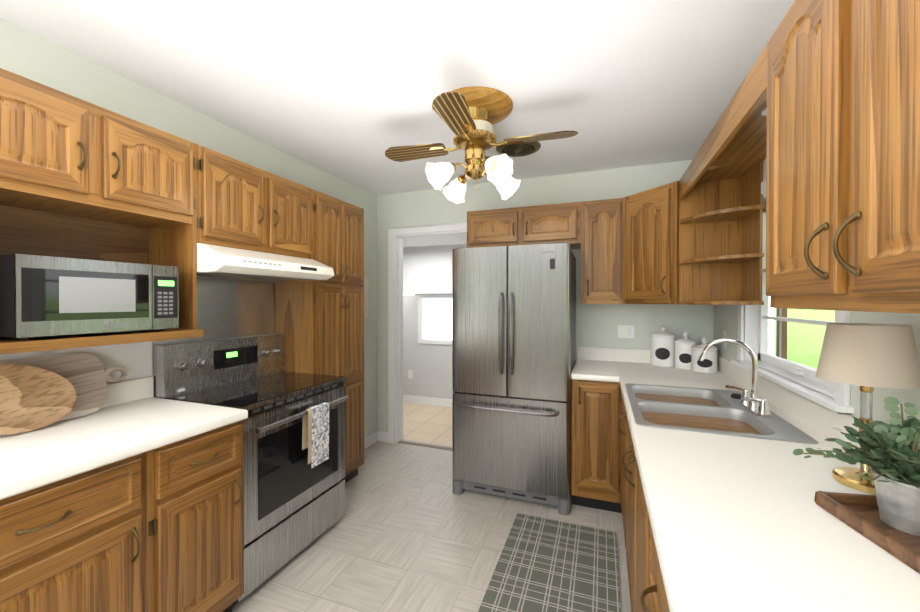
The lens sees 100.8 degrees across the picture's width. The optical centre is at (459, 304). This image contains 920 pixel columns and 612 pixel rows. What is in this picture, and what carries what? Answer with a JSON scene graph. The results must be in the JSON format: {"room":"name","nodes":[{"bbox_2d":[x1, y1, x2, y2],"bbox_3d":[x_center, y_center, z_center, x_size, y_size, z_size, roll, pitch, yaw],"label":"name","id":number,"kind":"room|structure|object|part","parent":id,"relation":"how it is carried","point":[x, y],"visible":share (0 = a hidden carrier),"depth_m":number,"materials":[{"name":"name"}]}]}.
{"room":"kitchen","nodes":[
{"label":"kitchen","id":0,"kind":"room"},
{"bbox_2d":[0,18,376,437],"bbox_3d":[-1.763,0.157,1.478,0.140,2.440,5.260,0,0,20],"label":"wall","id":1,"kind":"structure","parent":0,"point":[30,56],"depth_m":2.04,"materials":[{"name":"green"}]},
{"bbox_2d":[0,68,207,382],"bbox_3d":[-1.507,0.318,1.424,0.370,2.120,0.855,0,0,20],"label":"upper cabinet","id":2,"kind":"object","parent":1,"relation":"attached to","point":[81,179],"depth_m":1.50,"materials":[{"name":"brown wood"}]},
{"bbox_2d":[0,254,178,339],"bbox_3d":[-1.467,-0.023,1.483,0.343,0.275,0.491,0,0,20],"label":"microwave","id":3,"kind":"object","parent":2,"relation":"in","point":[46,296],"visible":1,"depth_m":1.34,"materials":[{"name":"silver plastic"}]},
{"bbox_2d":[152,277,274,344],"bbox_3d":[-1.398,0.026,2.242,0.004,0.352,0.754,0,0,20],"label":"backsplash","id":4,"kind":"structure","parent":1,"relation":"attached to","point":[228,308],"depth_m":2.30,"materials":[{"name":"silver metal"}]},
{"bbox_2d":[208,149,323,374],"bbox_3d":[-1.224,0.312,2.180,0.370,2.120,0.760,0,0,20],"label":"upper cabinet","id":5,"kind":"object","parent":1,"relation":"attached to","point":[252,208],"depth_m":2.25,"materials":[{"name":"brown wood"}]},
{"bbox_2d":[197,243,333,280],"bbox_3d":[-1.164,-0.219,2.153,0.500,0.137,0.754,0,0,20],"label":"range hood","id":6,"kind":"object","parent":5,"relation":"attached to","point":[214,261],"visible":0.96,"depth_m":1.95,"materials":[{"name":"white metal"}]},
{"bbox_2d":[364,275,367,317],"bbox_3d":[-0.900,-0.073,3.566,0.012,0.410,0.120,0,0,20],"label":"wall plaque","id":7,"kind":"object","parent":1,"relation":"attached to","point":[365,296],"visible":0.5,"depth_m":3.58,"materials":[{"name":"beige"}]},
{"bbox_2d":[364,431,379,448],"bbox_3d":[-0.943,1.315,3.471,0.016,0.095,0.693,0,0,20],"label":"baseboard","id":8,"kind":"structure","parent":1,"relation":"attached to","point":[371,439],"depth_m":3.68,"materials":[{"name":"white wood"}]},
{"bbox_2d":[0,0,794,194],"bbox_3d":[-0.355,-1.109,0.943,3.145,0.100,5.260,0,0,20],"label":"ceiling","id":9,"kind":"structure","parent":0,"point":[349,91],"depth_m":1.70,"materials":[{"name":"white paint"}]},
{"bbox_2d":[385,86,577,203],"bbox_3d":[0.081,-0.827,2.064,0.791,0.475,0.791,0,0,-29],"label":"ceiling fan","id":10,"kind":"object","parent":9,"relation":"hanging from","point":[470,116],"visible":1,"depth_m":1.98,"materials":[{"name":"brown wood"}]},
{"bbox_3d":[-0.255,-0.863,2.163,0.370,0.006,0.147,0,-11,16],"label":"blade","id":11,"kind":"part","parent":10,"relation":"part of","materials":[{"name":"brown wood"}]},
{"bbox_3d":[-0.018,-0.860,1.728,0.147,0.006,0.370,-11,-3,16],"label":"blade","id":12,"kind":"part","parent":10,"relation":"part of","materials":[{"name":"brown wood"}]},
{"bbox_3d":[0.416,-0.861,1.964,0.370,0.006,0.147,0,11,16],"label":"blade","id":13,"kind":"part","parent":10,"relation":"part of","materials":[{"name":"brown wood"}]},
{"bbox_2d":[496,141,540,156],"bbox_3d":[0.397,-1.059,2.595,0.304,0.020,0.304,0,0,20],"label":"blade","id":14,"kind":"object","parent":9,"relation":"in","point":[521,149],"visible":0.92,"depth_m":2.58,"materials":[{"name":"brown wood"}]},
{"bbox_2d":[232,402,630,611],"bbox_3d":[-0.718,1.425,1.812,4.420,0.100,6.600,0,0,20],"label":"floor","id":15,"kind":"structure","parent":0,"point":[409,531],"depth_m":2.21,"materials":[{"name":"tile"}]},
{"bbox_2d":[0,424,159,611],"bbox_3d":[-1.458,0.942,1.174,0.640,0.876,0.533,0,0,20],"label":"base cabinet","id":16,"kind":"object","parent":15,"relation":"on","point":[128,496],"depth_m":1.16,"materials":[{"name":"brown wood"}]},
{"bbox_2d":[56,400,247,611],"bbox_3d":[-1.299,0.938,1.601,0.640,0.876,0.379,0,0,20],"label":"base cabinet","id":17,"kind":"object","parent":15,"relation":"on","point":[202,449],"depth_m":1.49,"materials":[{"name":"brown wood"}]},
{"bbox_2d":[0,376,247,499],"bbox_3d":[-1.641,0.437,0.672,0.648,0.140,2.352,0,0,20],"label":"countertop","id":18,"kind":"structure","parent":17,"relation":"on","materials":[{"name":"white laminate"}]},
{"bbox_2d":[0,353,127,434],"bbox_3d":[-1.602,0.332,1.424,0.140,0.258,0.639,0,0,20],"label":"cutting boards","id":19,"kind":"object","parent":18,"relation":"on","point":[38,392],"visible":1,"depth_m":1.45,"materials":[{"name":"brown wood"}]},
{"bbox_3d":[-1.537,0.312,1.691,0.035,0.070,0.092,0,0,20],"label":"handle","id":20,"kind":"part","parent":19,"relation":"part of","materials":[{"name":"brown wood"}]},
{"bbox_2d":[153,334,348,603],"bbox_3d":[-1.087,0.790,2.131,0.648,1.165,0.758,0,0,20],"label":"range","id":21,"kind":"object","parent":15,"relation":"on","point":[294,463],"visible":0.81,"depth_m":2.01,"materials":[{"name":"silver metal"}]},
{"bbox_3d":[-0.820,0.713,2.031,0.078,0.320,0.644,0,0,20],"label":"handle","id":22,"kind":"part","parent":21,"relation":"part of","materials":[{"name":"silver metal"}]},
{"bbox_2d":[320,192,363,482],"bbox_3d":[-0.992,0.308,2.803,0.370,2.120,0.569,0,0,20],"label":"tall cabinet","id":23,"kind":"object","parent":15,"relation":"on","point":[341,222],"depth_m":2.79,"materials":[{"name":"brown wood"}]},
{"bbox_2d":[452,242,575,515],"bbox_3d":[0.430,0.480,2.880,0.820,1.775,0.773,0,0,20],"label":"refrigerator","id":24,"kind":"object","parent":15,"relation":"on","point":[513,335],"visible":1,"depth_m":2.57,"materials":[{"name":"grey metal"}]},
{"bbox_2d":[478,513,621,611],"bbox_3d":[0.500,1.368,1.958,0.600,0.010,0.895,0,0,20],"label":"rug","id":25,"kind":"object","parent":15,"relation":"on","point":[546,565],"visible":0.96,"depth_m":1.95,"materials":[{"name":"grey fabric"}]},
{"bbox_2d":[571,338,919,611],"bbox_3d":[0.577,0.771,0.725,0.953,1.223,4.759,0,0,20],"label":"kitchen counter","id":26,"kind":"object","parent":15,"relation":"on","point":[707,485],"depth_m":1.05,"materials":[{"name":"brown wood"}]},
{"bbox_2d":[571,347,650,381],"bbox_3d":[1.282,0.423,2.647,0.930,0.140,0.660,0,0,20],"label":"countertop","id":27,"kind":"structure","parent":26,"relation":"on","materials":[{"name":"white laminate"}]},
{"bbox_2d":[651,325,675,366],"bbox_3d":[1.494,0.300,2.799,0.165,0.305,0.165,0,0,20],"label":"canister","id":28,"kind":"object","parent":26,"relation":"on","point":[662,348],"visible":0.98,"depth_m":2.73,"materials":[{"name":"white ceramic"}]},
{"bbox_2d":[674,331,696,369],"bbox_3d":[1.594,0.321,2.687,0.138,0.265,0.138,0,0,20],"label":"canister","id":29,"kind":"object","parent":26,"relation":"on","point":[683,346],"visible":0.9,"depth_m":2.64,"materials":[{"name":"white ceramic"}]},
{"bbox_2d":[691,337,717,372],"bbox_3d":[1.651,0.336,2.570,0.152,0.235,0.152,0,0,20],"label":"canister","id":30,"kind":"object","parent":26,"relation":"on","point":[708,363],"visible":0.88,"depth_m":2.52,"materials":[{"name":"white ceramic"}]},
{"bbox_2d":[625,383,818,443],"bbox_3d":[1.071,0.549,1.720,0.559,0.186,0.792,0,0,20],"label":"sink","id":31,"kind":"object","parent":26,"relation":"in","point":[716,412],"depth_m":1.66,"materials":[{"name":"silver metal"}]},
{"bbox_2d":[698,338,771,417],"bbox_3d":[1.214,0.304,1.724,0.224,0.304,0.366,0,0,20],"label":"faucet","id":32,"kind":"object","parent":31,"relation":"on","point":[747,404],"depth_m":1.66,"materials":[{"name":"silver metal"}]},
{"bbox_2d":[814,491,919,573],"bbox_3d":[0.905,0.451,0.716,0.206,0.033,0.326,0,0,9],"label":"tray","id":33,"kind":"object","parent":26,"relation":"on","point":[858,513],"visible":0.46,"depth_m":0.78,"materials":[{"name":"brown wood"}]},
{"bbox_2d":[792,397,919,535],"bbox_3d":[0.894,0.330,0.772,0.305,0.256,0.312,0,0,20],"label":"plant","id":34,"kind":"object","parent":33,"relation":"on","point":[889,454],"visible":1,"depth_m":0.78,"materials":[{"name":"green plant"}]},
{"bbox_2d":[816,323,919,494],"bbox_3d":[1.047,0.259,0.980,0.192,0.413,0.192,0,0,20],"label":"lamp","id":35,"kind":"object","parent":26,"relation":"on","point":[866,358],"visible":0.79,"depth_m":0.93,"materials":[{"name":"beige fabric"}]},
{"bbox_2d":[403,244,466,398],"bbox_3d":[0.127,0.287,4.958,4.000,2.130,0.100,0,0,20],"label":"wall","id":36,"kind":"structure","parent":0,"point":[427,268],"depth_m":5.11,"materials":[{"name":"grey paint"}]},
{"bbox_2d":[408,370,412,378],"bbox_3d":[-0.679,0.960,5.205,0.070,0.110,0.006,0,0,20],"label":"outlet","id":37,"kind":"object","parent":36,"relation":"attached to","point":[410,373],"visible":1,"depth_m":5.20,"materials":[{"name":"white plastic"}]},
{"bbox_2d":[403,395,451,406],"bbox_3d":[0.107,1.303,4.912,3.800,0.100,0.013,0,0,20],"label":"baseboard","id":38,"kind":"structure","parent":36,"relation":"attached to","point":[427,400],"depth_m":5.11,"materials":[{"name":"white wood"}]},
{"bbox_2d":[403,291,451,293],"bbox_3d":[-0.577,-0.151,5.071,1.800,0.025,0.166,0,0,20],"label":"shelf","id":39,"kind":"object","parent":36,"relation":"attached to","point":[444,292],"visible":0.29,"depth_m":4.91,"materials":[{"name":"white wood"}]},
{"bbox_2d":[418,294,451,344],"bbox_3d":[-0.218,0.201,5.062,0.720,0.660,0.085,0,0,20],"label":"room window","id":40,"kind":"structure","parent":36,"relation":"in","point":[437,319],"depth_m":5.11,"materials":[{"name":"white"}]},
{"bbox_2d":[403,235,466,247],"bbox_3d":[-0.090,-0.824,4.369,3.800,0.100,1.340,0,0,20],"label":"ceiling","id":41,"kind":"structure","parent":0,"point":[438,241],"depth_m":4.71,"materials":[{"name":"white paint"}]},
{"bbox_2d":[377,160,713,432],"bbox_3d":[0.540,0.144,3.351,2.865,2.440,0.140,0,0,20],"label":"wall","id":42,"kind":"structure","parent":0,"point":[597,325],"depth_m":3.12,"materials":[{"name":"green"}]},
{"bbox_2d":[397,441,451,450],"bbox_3d":[-0.244,1.359,3.626,0.774,0.006,0.050,0,0,20],"label":"trim","id":43,"kind":"structure","parent":42,"relation":"attached to","point":[427,445],"depth_m":3.65,"materials":[{"name":"brown"}]},
{"bbox_2d":[388,223,466,442],"bbox_3d":[-0.236,0.313,3.642,0.934,2.103,0.172,0,0,20],"label":"door frame","id":44,"kind":"structure","parent":42,"relation":"attached to","point":[396,236],"depth_m":3.72,"materials":[{"name":"white wood"}]},
{"bbox_2d":[467,207,522,247],"bbox_3d":[0.329,-0.380,3.163,0.417,0.750,0.344,0,0,20],"label":"upper cabinet","id":45,"kind":"object","parent":42,"relation":"attached to","point":[504,226],"depth_m":3.00,"materials":[{"name":"brown wood"}]},
{"bbox_2d":[523,201,582,303],"bbox_3d":[0.731,-0.379,3.013,0.442,0.750,0.344,0,0,20],"label":"upper cabinet","id":46,"kind":"object","parent":42,"relation":"attached to","point":[561,222],"depth_m":2.84,"materials":[{"name":"brown wood"}]},
{"bbox_2d":[583,198,622,303],"bbox_3d":[1.067,-0.378,2.887,0.275,0.750,0.344,0,0,20],"label":"upper cabinet","id":47,"kind":"object","parent":42,"relation":"attached to","point":[602,219],"depth_m":2.72,"materials":[{"name":"brown wood"}]},
{"bbox_2d":[618,325,633,337],"bbox_3d":[1.303,0.216,2.985,0.118,0.100,0.010,0,0,20],"label":"electrical outlet","id":48,"kind":"object","parent":42,"relation":"attached to","point":[625,331],"visible":1,"depth_m":2.98,"materials":[{"name":"white plastic"}]},
{"bbox_2d":[714,158,919,427],"bbox_3d":[1.053,0.165,0.427,0.140,2.440,5.260,0,0,20],"label":"wall","id":49,"kind":"structure","parent":0,"point":[726,318],"depth_m":1.18,"materials":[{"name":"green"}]},
{"bbox_2d":[623,184,674,299],"bbox_3d":[1.228,-0.375,2.495,0.245,0.684,0.245,0,0,20],"label":"upper cabinet","id":50,"kind":"object","parent":49,"relation":"attached to","point":[648,215],"depth_m":2.47,"materials":[{"name":"brown wood"}]},
{"bbox_2d":[723,331,726,348],"bbox_3d":[1.750,0.237,2.516,0.010,0.115,0.070,0,0,20],"label":"light switch","id":51,"kind":"object","parent":49,"relation":"attached to","point":[724,336],"visible":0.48,"depth_m":2.51,"materials":[{"name":"white plastic"}]},
{"bbox_2d":[731,179,853,413],"bbox_3d":[1.495,-0.132,1.733,0.145,0.969,1.090,0,0,20],"label":"window","id":52,"kind":"structure","parent":49,"relation":"in","point":[801,379],"depth_m":1.82,"materials":[{"name":"white"}]},
{"bbox_3d":[1.542,-0.112,1.716,0.004,0.785,0.840,0,0,20],"label":"glass","id":53,"kind":"part","parent":52,"relation":"part of","materials":[{"name":"clear glass"}]},
{"bbox_2d":[755,0,919,313],"bbox_3d":[0.868,-0.362,0.634,0.345,0.750,0.734,0,0,20],"label":"upper cabinet","id":54,"kind":"object","parent":49,"relation":"attached to","point":[821,113],"depth_m":0.72,"materials":[{"name":"brown wood"}]},
{"label":"outside","id":55,"kind":"structure","parent":0,"visible":0},
{"bbox_2d":[774,308,834,368],"bbox_3d":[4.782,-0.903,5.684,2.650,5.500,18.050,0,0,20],"label":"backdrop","id":56,"kind":"structure","parent":55,"point":[802,328],"depth_m":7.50,"materials":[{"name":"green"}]},
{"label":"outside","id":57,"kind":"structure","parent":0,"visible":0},
{"bbox_2d":[776,308,786,358],"bbox_3d":[3.820,-0.145,4.511,0.080,3.400,0.070,0,0,20],"label":"brick","id":58,"kind":"object","parent":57,"point":[782,348],"depth_m":4.49,"materials":[{"name":"brick"}]}
]}

